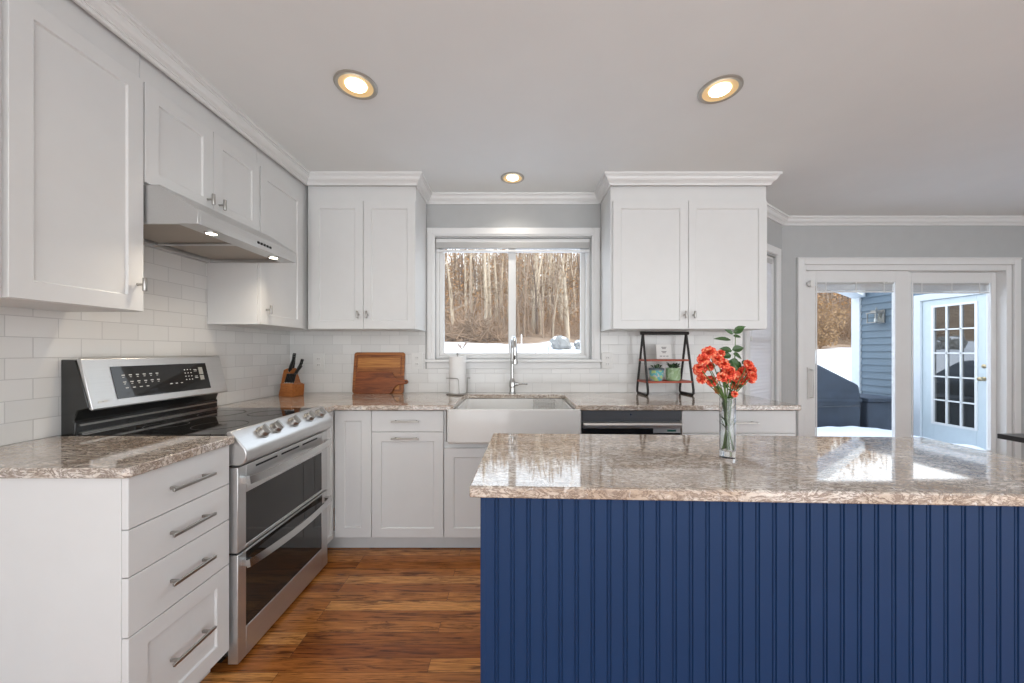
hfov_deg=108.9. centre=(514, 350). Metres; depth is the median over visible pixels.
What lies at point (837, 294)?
dry leaves
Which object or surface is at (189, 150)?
upper cabinet
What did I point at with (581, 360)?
window
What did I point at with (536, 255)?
tree
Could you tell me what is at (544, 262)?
tree
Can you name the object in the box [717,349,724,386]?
flower
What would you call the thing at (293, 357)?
knife
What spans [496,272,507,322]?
tree
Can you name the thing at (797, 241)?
wall
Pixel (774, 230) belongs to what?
wall
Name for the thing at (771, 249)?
window
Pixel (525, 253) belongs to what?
tree
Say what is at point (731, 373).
flower
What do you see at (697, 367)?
flower
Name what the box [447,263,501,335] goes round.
tree
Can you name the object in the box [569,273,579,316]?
tree
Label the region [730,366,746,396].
flower
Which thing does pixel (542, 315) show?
tree
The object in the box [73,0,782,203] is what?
trim
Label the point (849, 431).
snow drift
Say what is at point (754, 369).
flower
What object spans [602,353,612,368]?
wall outlet
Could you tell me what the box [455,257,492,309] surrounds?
tree
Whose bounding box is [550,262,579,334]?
tree
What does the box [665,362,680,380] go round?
potted plant
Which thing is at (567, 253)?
tree
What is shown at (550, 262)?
tree
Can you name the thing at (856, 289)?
mini blind
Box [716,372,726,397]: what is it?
flower
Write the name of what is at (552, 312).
tree
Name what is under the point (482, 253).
tree
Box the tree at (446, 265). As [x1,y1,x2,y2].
[445,257,475,329]
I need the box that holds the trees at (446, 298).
[445,249,579,331]
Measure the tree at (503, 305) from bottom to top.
3.871 m
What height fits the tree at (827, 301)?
4.113 m
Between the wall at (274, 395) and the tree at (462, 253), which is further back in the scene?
the tree at (462, 253)
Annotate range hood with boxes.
[143,185,295,262]
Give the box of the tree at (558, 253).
[552,253,567,317]
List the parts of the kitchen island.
corner trim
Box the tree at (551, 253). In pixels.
[549,253,579,290]
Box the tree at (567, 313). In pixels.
[545,257,579,339]
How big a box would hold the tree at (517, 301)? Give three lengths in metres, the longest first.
3.611 x 3.528 x 2.989 m
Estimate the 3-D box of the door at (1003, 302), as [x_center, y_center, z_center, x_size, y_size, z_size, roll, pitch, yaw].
[3.681,0.192,3.478,2.084,2.125,0.184,0,0,0]
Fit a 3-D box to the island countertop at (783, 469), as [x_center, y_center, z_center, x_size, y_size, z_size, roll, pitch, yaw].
[0.748,0.354,1.181,1.700,0.030,0.595,0,0,2]
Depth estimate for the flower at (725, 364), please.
1.14 m
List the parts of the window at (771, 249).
frame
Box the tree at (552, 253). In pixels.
[530,253,555,324]
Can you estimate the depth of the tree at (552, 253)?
20.16 m
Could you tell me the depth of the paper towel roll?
2.75 m
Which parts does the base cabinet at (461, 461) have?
door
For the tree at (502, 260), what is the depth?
18.60 m
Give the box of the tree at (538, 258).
[520,253,553,327]
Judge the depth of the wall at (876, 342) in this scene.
6.62 m
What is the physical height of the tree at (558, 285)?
3.152 m
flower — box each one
[692,364,732,401]
[694,364,722,420]
[696,353,726,424]
[696,374,721,397]
[701,346,724,416]
[704,361,722,393]
[706,375,721,407]
[712,354,726,397]
[716,359,729,391]
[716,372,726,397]
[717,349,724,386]
[720,366,736,395]
[726,376,738,397]
[728,384,738,392]
[729,390,738,397]
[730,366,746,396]
[731,377,745,418]
[732,365,756,421]
[732,371,756,396]
[733,359,753,390]
[739,376,755,387]
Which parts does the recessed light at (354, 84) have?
bulb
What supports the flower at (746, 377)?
in the glass vase
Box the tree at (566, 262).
[556,253,571,324]
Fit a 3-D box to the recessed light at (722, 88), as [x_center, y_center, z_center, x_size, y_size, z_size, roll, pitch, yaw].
[0.979,-1.240,1.744,0.192,0.010,0.192,0,0,0]
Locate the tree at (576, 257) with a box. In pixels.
[567,257,579,318]
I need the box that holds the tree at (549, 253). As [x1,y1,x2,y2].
[528,253,573,323]
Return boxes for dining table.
[997,433,1023,442]
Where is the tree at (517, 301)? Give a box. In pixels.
[493,261,548,336]
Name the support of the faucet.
on the countertop at (330, 402)
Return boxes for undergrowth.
[445,304,579,339]
[815,293,850,343]
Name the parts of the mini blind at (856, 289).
rail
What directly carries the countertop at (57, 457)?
on the base cabinet at (126, 580)
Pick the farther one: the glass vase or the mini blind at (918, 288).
the mini blind at (918, 288)
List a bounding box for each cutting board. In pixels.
[352,352,404,392]
[355,371,407,393]
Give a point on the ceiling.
(863, 107)
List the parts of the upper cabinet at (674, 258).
door, door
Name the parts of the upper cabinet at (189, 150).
door, knob, knob, door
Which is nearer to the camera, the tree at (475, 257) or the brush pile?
the brush pile
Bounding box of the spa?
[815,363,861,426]
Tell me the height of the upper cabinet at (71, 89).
1.088 m
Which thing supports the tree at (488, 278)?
on the snowy ground
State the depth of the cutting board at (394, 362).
2.89 m
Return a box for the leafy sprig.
[714,326,745,397]
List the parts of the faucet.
gooseneck spout, lever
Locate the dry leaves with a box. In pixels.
[815,286,873,341]
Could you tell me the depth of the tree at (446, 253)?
16.43 m
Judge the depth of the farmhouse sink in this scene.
2.21 m
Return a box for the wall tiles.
[0,245,741,445]
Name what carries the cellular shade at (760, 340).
attached to the window at (771, 249)
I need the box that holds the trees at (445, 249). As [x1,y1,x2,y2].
[445,249,878,297]
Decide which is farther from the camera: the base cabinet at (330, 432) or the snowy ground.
the snowy ground
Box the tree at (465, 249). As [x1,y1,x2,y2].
[462,249,477,304]
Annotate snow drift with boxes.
[815,426,984,449]
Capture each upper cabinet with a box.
[0,0,147,311]
[139,54,259,230]
[207,147,319,330]
[308,186,425,330]
[601,186,766,330]
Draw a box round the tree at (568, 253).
[565,253,579,316]
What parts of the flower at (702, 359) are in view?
stem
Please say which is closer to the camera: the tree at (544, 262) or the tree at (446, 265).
the tree at (446, 265)
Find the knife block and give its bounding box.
[279,368,303,396]
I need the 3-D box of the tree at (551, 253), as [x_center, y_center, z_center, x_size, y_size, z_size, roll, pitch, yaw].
[3.435,-4.300,22.186,2.642,5.496,2.906,0,1,5]
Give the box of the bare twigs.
[445,249,579,313]
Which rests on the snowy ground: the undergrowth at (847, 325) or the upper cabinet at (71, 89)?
the undergrowth at (847, 325)
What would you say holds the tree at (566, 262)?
on the snowy ground
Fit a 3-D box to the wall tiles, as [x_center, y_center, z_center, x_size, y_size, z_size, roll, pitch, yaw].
[0.010,-0.167,1.165,3.620,0.998,3.530,0,0,0]
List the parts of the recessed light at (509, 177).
bulb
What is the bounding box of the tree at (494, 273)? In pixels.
[487,249,505,324]
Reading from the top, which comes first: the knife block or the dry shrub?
the dry shrub
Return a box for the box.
[860,393,891,429]
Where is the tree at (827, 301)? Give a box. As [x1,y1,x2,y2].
[818,293,849,329]
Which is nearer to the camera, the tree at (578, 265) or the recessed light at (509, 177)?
the recessed light at (509, 177)
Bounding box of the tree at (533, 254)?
[517,254,538,321]
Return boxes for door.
[796,257,1021,458]
[923,294,985,449]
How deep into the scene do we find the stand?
2.77 m
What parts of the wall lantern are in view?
plate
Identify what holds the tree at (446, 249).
on the snowy ground
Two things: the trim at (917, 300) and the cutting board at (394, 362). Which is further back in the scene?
the trim at (917, 300)
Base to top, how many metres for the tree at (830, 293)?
4.274 m
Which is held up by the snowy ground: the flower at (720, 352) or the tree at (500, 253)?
the tree at (500, 253)
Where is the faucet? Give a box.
[509,335,527,393]
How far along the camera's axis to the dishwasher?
2.26 m
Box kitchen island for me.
[480,498,1023,682]
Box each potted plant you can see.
[648,364,664,380]
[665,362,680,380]
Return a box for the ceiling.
[115,0,1023,215]
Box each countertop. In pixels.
[0,436,233,478]
[217,393,800,411]
[469,433,1023,506]
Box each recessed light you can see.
[333,69,377,99]
[501,172,523,183]
[697,74,743,103]
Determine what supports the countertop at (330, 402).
on the base cabinet at (694, 422)
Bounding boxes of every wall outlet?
[313,354,323,369]
[411,353,422,368]
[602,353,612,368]
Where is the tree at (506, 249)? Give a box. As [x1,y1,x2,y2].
[490,249,507,314]
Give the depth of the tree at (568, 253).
24.38 m
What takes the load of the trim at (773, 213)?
attached to the wall at (797, 241)
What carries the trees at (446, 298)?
on the snowy ground
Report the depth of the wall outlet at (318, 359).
2.92 m
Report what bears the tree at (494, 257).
on the snowy ground
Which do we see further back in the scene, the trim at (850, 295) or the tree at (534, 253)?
the tree at (534, 253)
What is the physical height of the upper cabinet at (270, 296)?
1.088 m
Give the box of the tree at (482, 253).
[473,253,487,300]
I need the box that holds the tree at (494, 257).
[484,257,532,316]
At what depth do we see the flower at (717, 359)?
1.15 m
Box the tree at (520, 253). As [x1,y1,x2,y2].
[517,253,524,320]
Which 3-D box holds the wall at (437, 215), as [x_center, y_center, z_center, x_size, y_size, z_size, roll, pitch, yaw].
[0.010,0.004,3.005,3.620,2.500,0.150,0,0,0]
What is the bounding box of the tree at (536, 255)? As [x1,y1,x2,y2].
[527,255,553,334]
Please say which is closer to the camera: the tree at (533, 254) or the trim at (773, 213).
the trim at (773, 213)
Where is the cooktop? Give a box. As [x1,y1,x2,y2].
[75,408,310,435]
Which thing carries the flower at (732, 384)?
in the glass vase
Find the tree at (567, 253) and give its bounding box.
[552,253,579,320]
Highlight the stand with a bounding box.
[636,331,694,395]
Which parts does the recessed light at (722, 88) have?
bulb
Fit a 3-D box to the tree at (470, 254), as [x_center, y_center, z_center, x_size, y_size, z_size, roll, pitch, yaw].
[-2.340,-3.825,20.495,2.400,5.155,2.210,-2,-1,8]
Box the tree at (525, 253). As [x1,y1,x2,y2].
[516,253,529,302]
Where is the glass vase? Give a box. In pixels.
[719,397,735,458]
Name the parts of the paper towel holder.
arm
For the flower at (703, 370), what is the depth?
1.19 m
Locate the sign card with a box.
[656,345,671,358]
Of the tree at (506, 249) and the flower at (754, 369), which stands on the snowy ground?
the tree at (506, 249)
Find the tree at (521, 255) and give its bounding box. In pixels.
[505,255,531,322]
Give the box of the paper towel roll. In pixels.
[449,356,465,393]
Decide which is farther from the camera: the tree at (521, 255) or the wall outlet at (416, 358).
the tree at (521, 255)
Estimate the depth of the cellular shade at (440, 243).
2.94 m
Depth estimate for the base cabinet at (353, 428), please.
2.26 m
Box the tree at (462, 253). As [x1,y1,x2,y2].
[446,253,469,313]
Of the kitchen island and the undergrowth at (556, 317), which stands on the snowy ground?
the undergrowth at (556, 317)
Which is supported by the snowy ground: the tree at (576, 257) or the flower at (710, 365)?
the tree at (576, 257)
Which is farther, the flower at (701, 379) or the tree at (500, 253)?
the tree at (500, 253)
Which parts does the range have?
touch panel, knob, oven door, oven door, knob, control panel, handle, handle, knob, knob, knob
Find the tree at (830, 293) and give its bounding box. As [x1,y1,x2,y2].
[825,293,850,331]
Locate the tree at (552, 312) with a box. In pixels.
[537,253,563,337]
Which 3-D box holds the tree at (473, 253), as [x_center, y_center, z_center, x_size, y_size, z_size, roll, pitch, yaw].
[-2.490,-4.853,24.907,2.874,5.175,2.613,1,1,26]
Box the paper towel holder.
[446,353,469,394]
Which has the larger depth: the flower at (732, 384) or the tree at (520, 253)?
the tree at (520, 253)
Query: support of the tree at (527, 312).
on the snowy ground
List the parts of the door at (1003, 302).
handle, sliding panel, sliding panel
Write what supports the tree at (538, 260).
on the snowy ground
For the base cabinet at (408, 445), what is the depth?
2.27 m
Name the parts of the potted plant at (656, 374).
pot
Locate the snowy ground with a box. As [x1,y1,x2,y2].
[445,281,877,380]
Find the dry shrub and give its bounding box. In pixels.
[815,297,848,348]
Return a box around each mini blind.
[815,282,893,292]
[911,283,989,293]
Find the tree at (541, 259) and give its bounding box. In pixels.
[521,253,561,332]
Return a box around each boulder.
[550,335,571,349]
[574,339,579,349]
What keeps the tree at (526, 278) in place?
on the snowy ground
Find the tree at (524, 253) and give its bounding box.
[517,253,524,306]
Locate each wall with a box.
[0,395,274,446]
[334,204,741,507]
[742,218,781,401]
[782,226,1023,458]
[861,286,978,436]
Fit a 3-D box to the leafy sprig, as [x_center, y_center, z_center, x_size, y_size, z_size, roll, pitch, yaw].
[0.686,0.115,1.167,0.116,0.392,0.020,0,0,-3]
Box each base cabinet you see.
[0,445,228,682]
[325,411,333,543]
[327,410,375,547]
[372,410,445,547]
[444,410,487,547]
[680,410,795,435]
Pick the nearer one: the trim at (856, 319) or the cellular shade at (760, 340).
the cellular shade at (760, 340)
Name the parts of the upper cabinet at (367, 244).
door, door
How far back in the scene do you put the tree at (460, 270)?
24.18 m
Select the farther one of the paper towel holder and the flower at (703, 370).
the paper towel holder
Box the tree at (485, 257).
[473,249,506,323]
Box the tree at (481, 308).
[472,261,505,319]
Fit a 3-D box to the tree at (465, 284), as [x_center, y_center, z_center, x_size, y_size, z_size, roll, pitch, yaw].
[-2.615,-3.827,21.151,2.087,4.826,1.922,-1,-1,30]
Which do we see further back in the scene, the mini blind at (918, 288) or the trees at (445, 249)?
the trees at (445, 249)
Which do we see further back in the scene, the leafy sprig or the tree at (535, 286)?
the tree at (535, 286)
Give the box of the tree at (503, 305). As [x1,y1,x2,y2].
[481,260,523,334]
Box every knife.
[288,356,295,371]
[294,365,302,374]
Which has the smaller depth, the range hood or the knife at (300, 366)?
the range hood
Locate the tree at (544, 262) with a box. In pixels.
[540,262,551,304]
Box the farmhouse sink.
[447,398,580,443]
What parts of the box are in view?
lid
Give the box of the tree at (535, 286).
[522,254,553,333]
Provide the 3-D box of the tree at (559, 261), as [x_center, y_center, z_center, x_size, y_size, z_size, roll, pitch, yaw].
[1.599,-2.414,17.041,1.375,3.789,1.829,0,0,-6]
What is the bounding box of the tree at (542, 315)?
[524,274,569,337]
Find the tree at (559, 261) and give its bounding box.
[537,261,562,315]
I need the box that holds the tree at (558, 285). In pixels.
[536,269,570,337]
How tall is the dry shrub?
1.984 m
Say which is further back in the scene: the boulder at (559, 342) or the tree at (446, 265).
the tree at (446, 265)
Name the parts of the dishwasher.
panel, door, pocket handle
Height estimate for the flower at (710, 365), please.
0.282 m
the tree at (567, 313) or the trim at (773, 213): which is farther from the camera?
the tree at (567, 313)
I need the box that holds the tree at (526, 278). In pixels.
[507,253,536,336]
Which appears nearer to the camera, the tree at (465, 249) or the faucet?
the faucet
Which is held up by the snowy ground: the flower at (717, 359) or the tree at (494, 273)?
the tree at (494, 273)
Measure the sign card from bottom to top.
0.112 m
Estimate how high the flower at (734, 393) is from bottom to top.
0.189 m
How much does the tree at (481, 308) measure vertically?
3.804 m
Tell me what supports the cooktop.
in the range
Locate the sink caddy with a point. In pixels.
(554, 405)
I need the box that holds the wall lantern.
[866,308,884,323]
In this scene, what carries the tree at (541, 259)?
on the snowy ground
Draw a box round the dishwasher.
[581,410,681,434]
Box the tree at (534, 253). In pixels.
[521,253,550,320]
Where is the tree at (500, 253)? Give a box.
[478,253,523,304]
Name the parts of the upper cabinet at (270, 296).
knob, door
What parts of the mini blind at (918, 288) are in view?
rail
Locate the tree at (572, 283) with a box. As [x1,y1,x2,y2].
[563,254,579,323]
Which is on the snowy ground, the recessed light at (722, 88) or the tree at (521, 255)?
the tree at (521, 255)
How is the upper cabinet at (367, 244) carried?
attached to the wall at (437, 215)
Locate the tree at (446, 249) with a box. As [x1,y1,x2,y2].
[445,249,462,318]
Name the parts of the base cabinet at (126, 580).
drawer, drawer, drawer, drawer, handle, handle, handle, handle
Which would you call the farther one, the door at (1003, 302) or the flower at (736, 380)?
the door at (1003, 302)
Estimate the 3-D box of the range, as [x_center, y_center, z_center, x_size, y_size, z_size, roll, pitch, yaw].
[-1.406,0.640,1.788,0.764,1.227,0.691,0,0,0]
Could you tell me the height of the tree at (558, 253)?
5.438 m
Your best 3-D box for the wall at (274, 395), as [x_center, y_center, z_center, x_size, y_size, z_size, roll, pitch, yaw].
[-1.875,0.004,0.540,0.150,2.500,5.080,0,0,0]
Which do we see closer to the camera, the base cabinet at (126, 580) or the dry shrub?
the base cabinet at (126, 580)
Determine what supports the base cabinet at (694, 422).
on the floor
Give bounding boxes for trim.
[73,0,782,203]
[767,203,1023,225]
[815,284,865,298]
[851,298,861,392]
[913,294,976,436]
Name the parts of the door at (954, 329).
pane, knob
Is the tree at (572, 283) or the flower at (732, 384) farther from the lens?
the tree at (572, 283)
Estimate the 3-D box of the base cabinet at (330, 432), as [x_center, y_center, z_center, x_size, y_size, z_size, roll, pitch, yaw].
[-1.425,0.808,2.209,0.620,0.892,0.137,0,0,0]
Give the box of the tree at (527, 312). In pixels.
[517,272,544,334]
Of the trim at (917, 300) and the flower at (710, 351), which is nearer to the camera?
the flower at (710, 351)
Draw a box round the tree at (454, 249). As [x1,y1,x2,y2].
[445,249,468,311]
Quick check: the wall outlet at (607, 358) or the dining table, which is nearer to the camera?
the dining table
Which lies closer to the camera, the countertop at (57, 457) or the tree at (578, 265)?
the countertop at (57, 457)
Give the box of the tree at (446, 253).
[445,253,471,310]
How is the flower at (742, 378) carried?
in the glass vase
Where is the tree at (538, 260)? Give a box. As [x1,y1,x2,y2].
[530,260,567,322]
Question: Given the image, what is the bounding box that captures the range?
[61,356,332,663]
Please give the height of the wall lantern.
0.284 m
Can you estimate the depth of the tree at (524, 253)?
24.86 m
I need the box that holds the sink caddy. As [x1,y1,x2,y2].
[533,399,556,408]
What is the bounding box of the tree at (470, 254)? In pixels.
[456,249,492,323]
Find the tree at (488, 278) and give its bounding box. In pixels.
[478,253,505,325]
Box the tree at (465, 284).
[452,249,475,317]
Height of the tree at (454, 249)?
5.312 m
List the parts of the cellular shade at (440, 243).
rail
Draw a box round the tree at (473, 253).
[467,253,487,314]
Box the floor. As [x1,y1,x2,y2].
[200,508,479,682]
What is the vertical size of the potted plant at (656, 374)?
0.129 m
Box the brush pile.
[445,297,517,343]
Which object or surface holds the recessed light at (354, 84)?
in the ceiling
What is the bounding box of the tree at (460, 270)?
[453,270,479,304]
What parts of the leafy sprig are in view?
stem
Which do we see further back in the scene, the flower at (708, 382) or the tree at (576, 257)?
the tree at (576, 257)
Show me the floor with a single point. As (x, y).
(370, 615)
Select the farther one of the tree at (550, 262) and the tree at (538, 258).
the tree at (550, 262)
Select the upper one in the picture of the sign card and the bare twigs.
the bare twigs
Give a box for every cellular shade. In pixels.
[436,239,589,252]
[750,258,771,399]
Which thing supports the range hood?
attached to the upper cabinet at (189, 150)
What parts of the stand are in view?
frame, shelf, shelf, frame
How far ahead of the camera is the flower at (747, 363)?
1.15 m
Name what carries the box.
on the floor
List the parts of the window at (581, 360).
sash, sill, sash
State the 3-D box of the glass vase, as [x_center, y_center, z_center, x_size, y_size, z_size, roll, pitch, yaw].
[0.682,0.244,1.172,0.047,0.190,0.047,0,0,0]
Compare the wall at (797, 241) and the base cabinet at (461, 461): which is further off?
the wall at (797, 241)
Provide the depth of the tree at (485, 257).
18.91 m
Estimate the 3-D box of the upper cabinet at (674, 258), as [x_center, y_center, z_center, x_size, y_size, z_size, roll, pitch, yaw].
[1.244,-0.700,2.741,1.115,1.088,0.354,0,0,0]
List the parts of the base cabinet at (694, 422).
door, handle, door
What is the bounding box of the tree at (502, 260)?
[471,260,520,329]
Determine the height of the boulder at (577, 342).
0.364 m
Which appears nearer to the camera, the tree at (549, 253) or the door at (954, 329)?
the door at (954, 329)
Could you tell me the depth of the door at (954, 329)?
5.49 m
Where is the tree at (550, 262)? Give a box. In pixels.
[544,254,555,318]
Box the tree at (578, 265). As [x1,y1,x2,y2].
[556,253,579,304]
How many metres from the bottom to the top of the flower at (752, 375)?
0.252 m
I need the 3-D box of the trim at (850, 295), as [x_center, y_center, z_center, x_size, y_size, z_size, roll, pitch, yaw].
[5.312,-1.091,6.024,3.344,0.150,0.240,0,0,-37]
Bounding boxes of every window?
[425,228,601,368]
[744,243,780,400]
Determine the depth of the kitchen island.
0.92 m
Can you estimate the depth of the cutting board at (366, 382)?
2.85 m
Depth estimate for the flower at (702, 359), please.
1.15 m

